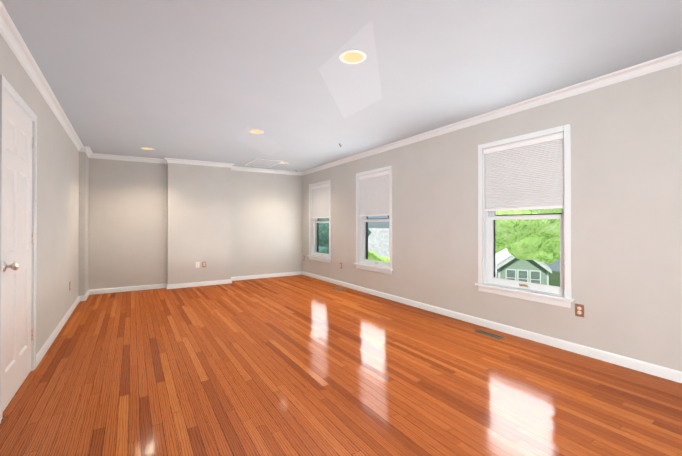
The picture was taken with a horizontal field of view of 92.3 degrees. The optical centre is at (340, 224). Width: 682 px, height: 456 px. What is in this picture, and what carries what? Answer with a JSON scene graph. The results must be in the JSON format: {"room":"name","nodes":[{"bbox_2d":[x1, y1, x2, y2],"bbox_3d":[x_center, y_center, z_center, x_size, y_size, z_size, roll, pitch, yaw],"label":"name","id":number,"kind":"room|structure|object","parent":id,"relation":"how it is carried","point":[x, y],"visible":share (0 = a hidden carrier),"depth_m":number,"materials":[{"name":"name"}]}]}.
{"room":"empty living room","nodes":[
{"label":"empty living room","id":0,"kind":"room"},
{"bbox_2d":[0,34,78,353],"bbox_3d":[-2.001,-0.057,1.767,0.120,2.515,9.690,0,0,-33],"label":"wall","id":1,"kind":"structure","parent":0,"point":[57,212],"depth_m":3.33,"materials":[{"name":"beige paint"}]},
{"bbox_2d":[0,75,36,419],"bbox_3d":[-2.329,0.146,2.323,0.198,2.094,0.902,0,0,-33],"label":"door","id":2,"kind":"structure","parent":1,"relation":"in","point":[18,199],"depth_m":2.31,"materials":[{"name":"white wood"}]},
{"bbox_2d":[0,0,91,157],"bbox_3d":[-1.880,-1.200,1.768,0.135,0.082,9.150,0,0,-33],"label":"crown molding","id":3,"kind":"structure","parent":1,"relation":"attached to","point":[11,36],"depth_m":2.56,"materials":[{"name":"white wood"}]},
{"bbox_2d":[0,271,681,422],"bbox_3d":[-0.206,1.154,2.909,4.197,0.084,9.290,0,0,-33],"label":"baseboard","id":4,"kind":"structure","parent":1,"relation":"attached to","point":[651,369],"depth_m":3.79,"materials":[{"name":"white wood"}]},
{"bbox_2d":[78,152,301,295],"bbox_3d":[-2.602,-0.039,6.617,4.250,2.505,0.870,0,0,-33],"label":"wall","id":5,"kind":"structure","parent":0,"point":[143,223],"depth_m":6.26,"materials":[{"name":"beige paint"}]},
{"bbox_2d":[92,152,163,163],"bbox_3d":[-3.791,-1.188,5.922,1.147,0.096,0.090,0,0,-33],"label":"crown molding","id":6,"kind":"structure","parent":5,"relation":"attached to","point":[94,155],"depth_m":5.90,"materials":[{"name":"white wood"}]},
{"bbox_2d":[164,158,235,167],"bbox_3d":[-2.744,-1.202,6.425,1.280,0.096,0.070,0,0,-33],"label":"crown molding","id":7,"kind":"structure","parent":5,"relation":"attached to","point":[166,160],"depth_m":6.39,"materials":[{"name":"white wood"}]},
{"bbox_2d":[231,166,299,174],"bbox_3d":[-1.704,-1.216,7.439,1.683,0.103,0.060,0,0,-33],"label":"crown molding","id":8,"kind":"structure","parent":5,"relation":"attached to","point":[237,168],"depth_m":7.43,"materials":[{"name":"white wood"}]},
{"bbox_2d":[0,275,681,455],"bbox_3d":[-0.195,1.271,2.915,4.570,0.150,9.690,0,0,-33],"label":"floor","id":9,"kind":"structure","parent":0,"point":[298,365],"depth_m":2.41,"materials":[{"name":"brown wood"}]},
{"bbox_2d":[473,330,505,339],"bbox_3d":[1.607,1.196,3.550,0.112,0.004,0.310,0,0,-33],"label":"floor vent","id":10,"kind":"object","parent":9,"relation":"in","point":[488,334],"visible":1,"depth_m":3.55,"materials":[{"name":"brown metal"}]},
{"bbox_2d":[1,0,681,171],"bbox_3d":[-0.195,-1.337,2.927,4.570,0.150,9.690,-1,0,-33],"label":"ceiling","id":11,"kind":"structure","parent":0,"point":[210,80],"depth_m":2.57,"materials":[{"name":"paint"}]},
{"bbox_2d":[140,147,154,149],"bbox_3d":[-3.153,-1.283,5.333,0.208,0.112,0.208,-1,0,-33],"label":"recessed light","id":12,"kind":"object","parent":11,"relation":"in","point":[145,148],"visible":0.48,"depth_m":5.37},
{"bbox_2d":[248,129,263,133],"bbox_3d":[-1.146,-1.303,4.422,0.208,0.112,0.208,-1,0,-33],"label":"recessed light","id":13,"kind":"object","parent":11,"relation":"in","point":[255,131],"visible":0.5,"depth_m":4.48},
{"bbox_2d":[245,158,283,167],"bbox_3d":[-1.587,-1.250,6.702,0.546,0.010,0.811,-1,0,-33],"label":"ceiling hatch","id":14,"kind":"object","parent":11,"relation":"attached to","point":[258,162],"visible":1,"depth_m":6.69,"materials":[{"name":"paint"}]},
{"bbox_2d":[339,50,366,63],"bbox_3d":[0.088,-1.312,2.469,0.208,0.112,0.208,-1,0,-33],"label":"recessed light","id":15,"kind":"object","parent":11,"relation":"in","point":[353,56],"visible":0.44,"depth_m":2.53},
{"bbox_2d":[302,64,681,371],"bbox_3d":[1.647,-0.051,4.098,0.200,2.505,9.690,0,0,-33],"label":"wall","id":16,"kind":"structure","parent":0,"point":[626,207],"depth_m":3.01,"materials":[{"name":"beige paint"}]},
{"bbox_2d":[307,180,330,262],"bbox_3d":[-0.406,-0.060,7.274,0.264,1.737,1.024,0,0,-33],"label":"window","id":17,"kind":"structure","parent":16,"relation":"in","point":[315,248],"depth_m":7.49,"materials":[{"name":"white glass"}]},
{"bbox_2d":[311,183,328,218],"bbox_3d":[-0.449,-0.499,7.249,0.051,0.726,0.846,0,0,-33],"label":"window blind","id":18,"kind":"object","parent":17,"relation":"attached to","point":[320,201],"visible":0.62,"depth_m":7.24,"materials":[{"name":"white fabric"}]},
{"bbox_2d":[354,165,392,274],"bbox_3d":[0.620,-0.068,5.669,0.264,1.737,1.024,0,0,-33],"label":"window","id":19,"kind":"structure","parent":16,"relation":"in","point":[362,240],"depth_m":5.83,"materials":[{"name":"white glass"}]},
{"bbox_2d":[359,171,388,216],"bbox_3d":[0.576,-0.506,5.643,0.051,0.726,0.846,0,0,-33],"label":"window blind","id":20,"kind":"object","parent":19,"relation":"attached to","point":[374,194],"visible":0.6,"depth_m":5.61,"materials":[{"name":"white fabric"}]},
{"bbox_2d":[300,50,681,175],"bbox_3d":[1.537,-1.244,4.033,0.060,0.080,9.290,0,0,-33],"label":"crown molding","id":21,"kind":"structure","parent":16,"relation":"attached to","point":[673,59],"depth_m":3.31,"materials":[{"name":"white wood"}]},
{"bbox_2d":[475,124,573,307],"bbox_3d":[1.977,-0.078,3.543,0.264,1.737,1.024,0,0,-33],"label":"window","id":22,"kind":"structure","parent":16,"relation":"in","point":[486,247],"depth_m":3.48,"materials":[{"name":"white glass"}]},
{"bbox_2d":[484,133,563,211],"bbox_3d":[1.934,-0.517,3.518,0.051,0.726,0.846,0,0,-33],"label":"window blind","id":23,"kind":"object","parent":22,"relation":"attached to","point":[527,175],"visible":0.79,"depth_m":3.46,"materials":[{"name":"white fabric"}]},
{"bbox_2d":[575,303,583,316],"bbox_3d":[2.204,0.796,3.026,0.010,0.114,0.070,0,0,-33],"label":"electrical outlet","id":24,"kind":"object","parent":16,"relation":"attached to","point":[579,310],"visible":1,"depth_m":3.02,"materials":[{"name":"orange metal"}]},
{"label":"outside","id":25,"kind":"structure","parent":0,"visible":0},
{"bbox_2d":[549,271,559,286],"bbox_3d":[24.953,10.521,39.407,75.550,0.300,120.000,0,0,-33],"label":"ground","id":26,"kind":"structure","parent":25,"point":[555,277],"depth_m":62.16,"materials":[{"name":"green plant"}]},
{"bbox_2d":[319,218,370,253],"bbox_3d":[-0.610,4.150,10.925,3.508,12.169,3.371,0,0,-33],"label":"tree","id":27,"kind":"object","parent":26,"relation":"on","point":[322,242],"depth_m":9.30,"materials":[{"name":"green plant"}]},
{"bbox_2d":[368,228,388,256],"bbox_3d":[2.403,5.213,15.286,4.500,10.085,6.550,0,0,8],"label":"house","id":28,"kind":"structure","parent":26,"relation":"on","point":[376,235],"depth_m":13.32,"materials":[{"name":"white"}]},
{"bbox_2d":[368,251,388,261],"bbox_3d":[1.159,5.447,8.528,1.885,9.553,1.394,0,0,-33],"label":"tree","id":29,"kind":"object","parent":26,"relation":"on","point":[385,259],"depth_m":8.03,"materials":[{"name":"green plant"}]},
{"bbox_2d":[495,248,551,284],"bbox_3d":[18.122,5.375,34.926,6.700,9.950,10.180,0,0,29],"label":"house","id":30,"kind":"structure","parent":26,"relation":"on","point":[527,266],"depth_m":30.32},
{"bbox_2d":[495,209,561,263],"bbox_3d":[11.828,2.575,22.074,9.069,15.470,10.306,0,0,-33],"label":"tree","id":31,"kind":"object","parent":26,"relation":"on","point":[508,234],"depth_m":19.91,"materials":[{"name":"green plant"}]}
]}

